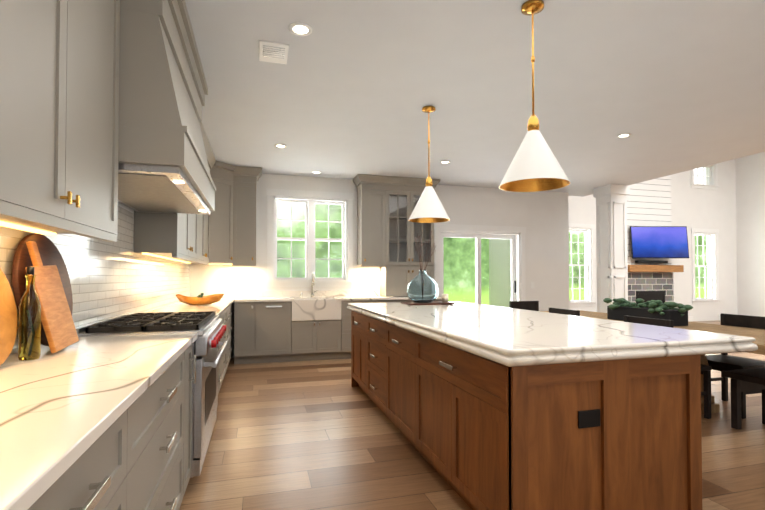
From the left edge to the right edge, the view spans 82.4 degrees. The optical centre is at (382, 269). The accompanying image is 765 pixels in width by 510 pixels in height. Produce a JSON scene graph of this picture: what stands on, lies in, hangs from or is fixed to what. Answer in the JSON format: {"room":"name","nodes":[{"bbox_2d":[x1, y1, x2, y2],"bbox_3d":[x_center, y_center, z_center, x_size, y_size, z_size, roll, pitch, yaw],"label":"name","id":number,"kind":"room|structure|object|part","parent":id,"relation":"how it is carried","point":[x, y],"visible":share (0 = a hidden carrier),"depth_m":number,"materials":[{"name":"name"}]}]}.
{"room":"kitchen","nodes":[
{"label":"kitchen","id":0,"kind":"room"},
{"bbox_2d":[0,202,189,354],"bbox_3d":[-1.673,-0.361,1.847,0.250,3.260,10.220,0,-1,-16],"label":"wall","id":1,"kind":"structure","parent":0,"point":[11,232],"depth_m":3.24,"materials":[{"name":"tile"}]},
{"bbox_2d":[0,0,119,239],"bbox_3d":[-1.260,-0.887,1.472,0.330,1.419,1.260,0,-1,-16],"label":"upper cabinet","id":2,"kind":"object","parent":1,"relation":"attached to","point":[59,103],"depth_m":1.51,"materials":[{"name":"paint"}]},
{"bbox_2d":[134,211,191,259],"bbox_3d":[-1.966,-0.844,3.952,0.330,1.419,0.682,0,-1,-16],"label":"upper cabinet","id":3,"kind":"object","parent":1,"relation":"attached to","point":[155,234],"depth_m":3.63,"materials":[{"name":"paint"}]},
{"bbox_2d":[118,0,215,214],"bbox_3d":[-1.508,-1.022,2.894,0.629,1.098,1.600,0,-1,-16],"label":"range hood","id":4,"kind":"object","parent":1,"relation":"attached to","point":[163,166],"visible":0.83,"depth_m":2.19,"materials":[{"name":"paint"}]},
{"bbox_2d":[154,214,199,259],"bbox_3d":[-2.128,-0.834,4.522,0.330,1.419,0.743,0,-1,-16],"label":"upper cabinet","id":5,"kind":"object","parent":1,"relation":"attached to","point":[195,217],"depth_m":4.79,"materials":[{"name":"paint"}]},
{"bbox_2d":[176,136,203,263],"bbox_3d":[-2.299,-0.823,5.122,0.330,1.419,0.743,0,-1,-16],"label":"upper cabinet","id":6,"kind":"object","parent":1,"relation":"attached to","point":[201,261],"depth_m":5.32,"materials":[{"name":"paint"}]},
{"bbox_2d":[204,144,211,263],"bbox_3d":[-2.452,-0.813,5.717,0.362,1.419,0.725,0,-1,-16],"label":"upper cabinet","id":7,"kind":"object","parent":1,"relation":"attached to","point":[207,218],"depth_m":5.91,"materials":[{"name":"paint"}]},
{"bbox_2d":[212,160,235,263],"bbox_3d":[-2.466,-0.802,6.332,0.672,1.419,0.670,0,-1,-16],"label":"upper cabinet","id":8,"kind":"object","parent":1,"relation":"attached to","point":[223,174],"depth_m":6.28,"materials":[{"name":"paint"}]},
{"bbox_2d":[190,174,568,357],"bbox_3d":[0.314,-0.261,7.595,6.720,3.260,0.250,0,-1,-16],"label":"wall","id":9,"kind":"structure","parent":0,"point":[542,217],"depth_m":7.84,"materials":[{"name":"paint"}]},
{"bbox_2d":[236,166,255,263],"bbox_3d":[-2.102,-0.798,6.596,0.380,1.419,0.362,0,-1,-16],"label":"upper cabinet","id":10,"kind":"object","parent":9,"relation":"attached to","point":[245,176],"depth_m":6.47,"materials":[{"name":"paint"}]},
{"bbox_2d":[265,189,354,286],"bbox_3d":[-1.166,-0.492,7.100,1.430,1.545,0.220,0,-1,-16],"label":"kitchen window","id":11,"kind":"structure","parent":9,"relation":"in","point":[310,199],"depth_m":7.09,"materials":[{"name":"paint"}]},
{"bbox_2d":[357,174,388,265],"bbox_3d":[-0.156,-0.788,7.166,0.457,1.418,0.329,0,-1,-16],"label":"upper cabinet","id":12,"kind":"object","parent":9,"relation":"attached to","point":[387,231],"depth_m":7.02,"materials":[{"name":"paint"}]},
{"bbox_2d":[389,178,436,265],"bbox_3d":[0.385,-0.785,7.320,0.899,1.418,0.329,0,-1,-16],"label":"upper cabinet","id":13,"kind":"object","parent":9,"relation":"attached to","point":[404,193],"depth_m":7.24,"materials":[{"name":"paint"}]},
{"bbox_2d":[434,224,525,306],"bbox_3d":[1.756,0.290,7.944,1.840,2.170,0.210,0,-1,-16],"label":"door","id":14,"kind":"structure","parent":9,"relation":"in","point":[518,271],"depth_m":7.95,"materials":[{"name":"paint"}]},
{"bbox_2d":[179,320,764,509],"bbox_3d":[5.046,1.383,4.968,15.000,0.120,12.600,0,-1,-16],"label":"floor","id":15,"kind":"structure","parent":0,"point":[311,435],"depth_m":3.08,"materials":[{"name":"brown wood"}]},
{"bbox_2d":[36,406,135,509],"bbox_3d":[-0.933,0.809,0.826,0.620,0.886,0.690,0,-1,-16],"label":"base cabinet","id":16,"kind":"object","parent":15,"relation":"on","point":[102,479],"depth_m":1.07,"materials":[{"name":"paint"}]},
{"bbox_2d":[75,311,227,477],"bbox_3d":[-1.465,0.806,2.937,0.739,0.960,1.080,0,-1,-16],"label":"range","id":17,"kind":"object","parent":15,"relation":"on","point":[209,327],"visible":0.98,"depth_m":2.60,"materials":[{"name":"silver metal"}]},
{"bbox_2d":[132,350,187,509],"bbox_3d":[-1.173,0.823,1.668,0.620,0.886,1.062,0,-1,-16],"label":"base cabinet","id":18,"kind":"object","parent":15,"relation":"on","point":[160,480],"depth_m":1.74,"materials":[{"name":"paint"}]},
{"bbox_2d":[0,333,197,509],"bbox_3d":[-0.606,0.329,-0.265,0.647,0.035,5.556,0,-1,-16],"label":"countertop","id":19,"kind":"structure","parent":18,"relation":"on","point":[55,407],"depth_m":1.14,"materials":[{"name":"white stone"}]},
{"bbox_2d":[0,269,16,364],"bbox_3d":[-1.317,0.134,1.399,0.081,0.397,0.500,0,-1,-16],"label":"board","id":20,"kind":"object","parent":19,"relation":"on","point":[8,321],"visible":1,"depth_m":1.57,"materials":[{"name":"orange wood"}]},
{"bbox_2d":[18,267,40,360],"bbox_3d":[-1.359,0.167,1.685,0.068,0.355,0.068,0,-1,-16],"label":"oil bottle","id":21,"kind":"object","parent":19,"relation":"on","point":[29,332],"visible":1,"depth_m":1.66,"materials":[{"name":"yellow"}]},
{"bbox_2d":[12,233,72,345],"bbox_3d":[-1.522,0.091,1.976,0.092,0.507,0.510,0,-1,-16],"label":"board","id":22,"kind":"object","parent":19,"relation":"on","point":[49,252],"visible":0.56,"depth_m":1.90,"materials":[{"name":"brown wood"}]},
{"bbox_2d":[25,241,78,352],"bbox_3d":[-1.419,0.112,1.870,0.131,0.459,0.268,0,-1,-16],"label":"board","id":23,"kind":"object","parent":19,"relation":"on","point":[58,325],"visible":0.96,"depth_m":1.84,"materials":[{"name":"brown wood"}]},
{"bbox_2d":[188,342,195,481],"bbox_3d":[-1.341,0.834,2.259,0.620,0.886,0.281,0,-1,-16],"label":"base cabinet","id":24,"kind":"object","parent":15,"relation":"on","point":[190,379],"depth_m":2.43,"materials":[{"name":"paint"}]},
{"bbox_2d":[174,314,223,393],"bbox_3d":[-1.795,0.861,3.852,0.620,0.886,0.856,0,-1,-16],"label":"base cabinet","id":25,"kind":"object","parent":15,"relation":"on","point":[221,315],"depth_m":4.30,"materials":[{"name":"paint"}]},
{"bbox_2d":[220,310,227,387],"bbox_3d":[-2.032,0.876,4.687,0.620,0.886,0.880,0,-1,-16],"label":"base cabinet","id":26,"kind":"object","parent":15,"relation":"on","point":[223,365],"depth_m":5.02,"materials":[{"name":"paint"}]},
{"bbox_2d":[144,298,234,317],"bbox_3d":[-2.117,0.421,5.041,0.647,0.035,3.304,0,-1,-16],"label":"countertop","id":27,"kind":"structure","parent":26,"relation":"on","point":[219,307],"depth_m":4.56,"materials":[{"name":"white stone"}]},
{"bbox_3d":[-1.520,-0.070,1.765,0.002,0.834,9.946,0,-1,-16],"label":"backsplash tile panel","id":28,"kind":"part","parent":27,"relation":"part of","materials":[{"name":"white tile"}]},
{"bbox_2d":[176,293,223,304],"bbox_3d":[-2.101,0.334,5.027,0.531,0.136,0.289,0,-1,-16],"label":"bowl","id":29,"kind":"object","parent":27,"relation":"on","point":[201,299],"visible":1,"depth_m":4.96,"materials":[{"name":"orange wood"}]},
{"bbox_2d":[228,306,231,363],"bbox_3d":[-2.283,0.891,5.567,0.620,0.886,0.951,0,-1,-16],"label":"base cabinet","id":30,"kind":"object","parent":15,"relation":"on","point":[229,307],"depth_m":5.73,"materials":[{"name":"paint"}]},
{"bbox_2d":[234,290,441,363],"bbox_3d":[-0.624,0.846,6.835,3.200,1.020,0.656,0,-1,-16],"label":"base cabinet","id":31,"kind":"object","parent":15,"relation":"on","point":[279,326],"visible":0.54,"depth_m":6.39,"materials":[{"name":"paint"}]},
{"bbox_2d":[301,272,317,296],"bbox_3d":[-1.140,0.237,6.883,0.277,0.396,0.210,0,-1,-16],"label":"faucet","id":32,"kind":"object","parent":31,"relation":"on","point":[313,283],"visible":1,"depth_m":6.95,"materials":[{"name":"silver metal"}]},
{"bbox_2d":[381,266,433,296],"bbox_3d":[0.416,0.198,7.304,0.837,0.488,0.306,0,-1,-16],"label":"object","id":33,"kind":"object","parent":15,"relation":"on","point":[395,280],"depth_m":7.12,"materials":[{"name":"paint"}]},
{"bbox_2d":[509,301,538,310],"bbox_3d":[2.226,0.914,6.481,0.500,0.870,0.460,0,-1,-16],"label":"chair","id":34,"kind":"object","parent":15,"relation":"on","point":[530,305],"visible":0.19,"depth_m":6.68,"materials":[{"name":"brown wood"}]},
{"bbox_2d":[347,301,757,509],"bbox_3d":[0.721,0.828,3.561,1.395,0.938,3.345,0,-1,-16],"label":"kitchen island","id":35,"kind":"object","parent":15,"relation":"on","point":[484,407],"visible":1,"depth_m":2.05,"materials":[{"name":"brown wood"}]},
{"bbox_2d":[401,301,453,304],"bbox_3d":[0.489,0.369,4.811,0.500,0.018,0.340,0,-1,-16],"label":"tray","id":36,"kind":"object","parent":35,"relation":"on","point":[433,303],"visible":0.92,"depth_m":4.68,"materials":[{"name":"brown wood"}]},
{"bbox_2d":[407,270,438,302],"bbox_3d":[0.442,0.181,4.801,0.356,0.355,0.356,0,-1,-16],"label":"vase","id":37,"kind":"object","parent":36,"relation":"on","point":[422,286],"visible":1,"depth_m":4.68,"materials":[{"name":"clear glass"}]},
{"bbox_2d":[415,231,435,269],"bbox_3d":[0.459,-0.046,4.842,0.258,0.771,0.316,0,-1,-16],"label":"branches","id":38,"kind":"object","parent":37,"relation":"in","point":[421,266],"visible":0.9,"depth_m":4.82,"materials":[{"name":"brown plant"}]},
{"bbox_2d":[442,294,447,301],"bbox_3d":[0.691,0.314,4.817,0.070,0.090,0.070,0,-1,-16],"label":"candle","id":39,"kind":"object","parent":36,"relation":"on","point":[444,297],"visible":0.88,"depth_m":4.79,"materials":[{"name":"white wax"}]},
{"bbox_2d":[549,308,579,315],"bbox_3d":[2.284,0.889,5.074,0.460,0.870,0.500,0,-1,-16],"label":"chair","id":40,"kind":"object","parent":15,"relation":"on","point":[565,311],"visible":0.1,"depth_m":4.98,"materials":[{"name":"brown wood"}]},
{"bbox_2d":[593,184,629,312],"bbox_3d":[4.122,-0.057,7.854,0.410,2.860,0.410,0,-1,-16],"label":"post","id":41,"kind":"object","parent":15,"relation":"on","point":[611,243],"visible":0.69,"depth_m":7.71,"materials":[{"name":"paint"}]},
{"bbox_2d":[540,310,764,413],"bbox_3d":[2.901,0.929,4.183,1.040,0.758,4.150,0,-1,-16],"label":"dining table","id":42,"kind":"object","parent":15,"relation":"on","point":[758,335],"visible":0.06,"depth_m":3.98,"materials":[{"name":"brown wood"}]},
{"bbox_2d":[603,298,692,325],"bbox_3d":[2.771,0.433,4.624,0.334,0.245,0.912,0,-1,-16],"label":"planter","id":43,"kind":"object","parent":42,"relation":"on","point":[618,308],"visible":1,"depth_m":4.45,"materials":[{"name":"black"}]},
{"bbox_2d":[627,175,683,307],"bbox_3d":[7.019,-1.364,11.451,1.760,5.596,0.698,0,-1,-16],"label":"fireplace","id":44,"kind":"object","parent":15,"relation":"on","point":[648,202],"visible":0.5,"depth_m":11.46,"materials":[{"name":"stone"}]},
{"bbox_2d":[630,226,688,262],"bbox_3d":[7.091,-0.640,11.224,1.424,0.944,0.553,0,-1,-16],"label":"screen","id":45,"kind":"object","parent":44,"relation":"attached to","point":[659,241],"visible":0.98,"depth_m":11.19,"materials":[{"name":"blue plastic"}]},
{"bbox_2d":[624,315,711,418],"bbox_3d":[2.590,0.871,3.997,0.460,0.870,0.500,0,-1,-16],"label":"chair","id":46,"kind":"object","parent":15,"relation":"on","point":[706,373],"visible":0.31,"depth_m":3.82,"materials":[{"name":"brown wood"}]},
{"bbox_2d":[706,313,764,418],"bbox_3d":[3.290,0.873,4.113,0.460,0.870,0.500,0,-1,-16],"label":"chair","id":47,"kind":"object","parent":15,"relation":"on","point":[721,362],"visible":0.4,"depth_m":4.10,"materials":[{"name":"brown wood"}]},
{"bbox_2d":[723,368,764,428],"bbox_3d":[3.217,1.060,3.070,0.440,0.458,1.300,0,-1,-16],"label":"chair","id":48,"kind":"object","parent":15,"relation":"on","point":[750,379],"visible":1,"depth_m":3.56,"materials":[{"name":"brown wood"}]},
{"bbox_2d":[185,0,764,196],"bbox_3d":[1.823,-1.774,2.867,7.520,0.400,10.220,0,-1,-16],"label":"ceiling","id":49,"kind":"structure","parent":0,"point":[350,89],"depth_m":3.72,"materials":[{"name":"paint"}]},
{"bbox_2d":[259,40,288,63],"bbox_3d":[-0.785,-1.561,3.151,0.200,0.014,0.280,0,-1,-16],"label":"ceiling vent","id":50,"kind":"object","parent":49,"relation":"in","point":[273,52],"visible":0.96,"depth_m":3.13,"materials":[{"name":"metal"}]},
{"bbox_2d":[274,144,286,147],"bbox_3d":[-1.259,-1.526,5.397,0.148,0.006,0.148,1,-1,-43],"label":"recessed light","id":51,"kind":"object","parent":49,"relation":"in","point":[276,145],"depth_m":5.39,"materials":[{"name":"paint"}]},
{"bbox_2d":[289,22,311,35],"bbox_3d":[-0.536,-1.570,2.858,0.148,0.006,0.148,0,-1,-25],"label":"recessed light","id":52,"kind":"object","parent":49,"relation":"in","point":[300,29],"depth_m":2.86,"materials":[{"name":"paint"}]},
{"bbox_2d":[408,106,449,222],"bbox_3d":[0.445,-1.010,4.188,0.400,1.078,0.400,0,-1,-16],"label":"pendant light","id":53,"kind":"object","parent":49,"relation":"hanging from","point":[429,208],"visible":1,"depth_m":4.11,"materials":[{"name":"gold metal"}]},
{"bbox_2d":[499,0,569,191],"bbox_3d":[0.897,-1.037,2.601,0.400,1.078,0.400,0,-1,-16],"label":"pendant light","id":54,"kind":"object","parent":49,"relation":"hanging from","point":[534,166],"visible":1,"depth_m":2.55,"materials":[{"name":"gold metal"}]},
{"bbox_2d":[617,133,630,137],"bbox_3d":[2.763,-1.533,5.003,0.148,0.006,0.148,0,-1,-25],"label":"recessed light","id":55,"kind":"object","parent":49,"relation":"in","point":[624,135],"depth_m":5.00,"materials":[{"name":"paint"}]},
{"bbox_2d":[489,239,510,307],"bbox_3d":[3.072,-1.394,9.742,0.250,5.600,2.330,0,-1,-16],"label":"window","id":56,"kind":"structure","parent":0,"point":[505,275],"depth_m":10.31,"materials":[{"name":"glass"}]},
{"bbox_2d":[568,159,737,320],"bbox_3d":[6.721,-1.357,11.861,7.930,5.600,0.250,0,-1,-16],"label":"wall","id":57,"kind":"structure","parent":0,"point":[702,208],"depth_m":12.40,"materials":[{"name":"paint"}]},
{"bbox_2d":[569,223,596,306],"bbox_3d":[5.025,-1.097,11.296,1.040,4.080,0.220,0,-1,-16],"label":"window","id":58,"kind":"structure","parent":57,"relation":"in","point":[589,234],"depth_m":11.34,"materials":[{"name":"paint"}]},
{"bbox_2d":[688,315,719,321],"bbox_3d":[7.847,1.264,5.611,8.660,0.140,12.300,0,-1,-16],"label":"baseboard","id":59,"kind":"structure","parent":57,"relation":"attached to","point":[690,318],"depth_m":12.21,"materials":[{"name":"paint"}]},
{"bbox_2d":[735,152,764,316],"bbox_3d":[12.098,-1.442,6.998,0.250,5.600,12.550,0,-1,-16],"label":"wall","id":60,"kind":"structure","parent":0,"point":[750,203],"depth_m":12.38,"materials":[{"name":"paint"}]},
{"label":"outside","id":61,"kind":"structure","parent":0,"visible":0},
{"bbox_2d":[277,202,488,304],"bbox_3d":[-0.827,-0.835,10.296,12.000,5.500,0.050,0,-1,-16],"label":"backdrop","id":62,"kind":"structure","parent":61,"point":[336,248],"depth_m":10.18,"materials":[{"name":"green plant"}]},
{"bbox_2d":[569,168,706,299],"bbox_3d":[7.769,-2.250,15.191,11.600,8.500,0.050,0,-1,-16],"label":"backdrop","id":63,"kind":"structure","parent":61,"point":[581,250],"depth_m":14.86,"materials":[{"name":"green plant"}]}
]}

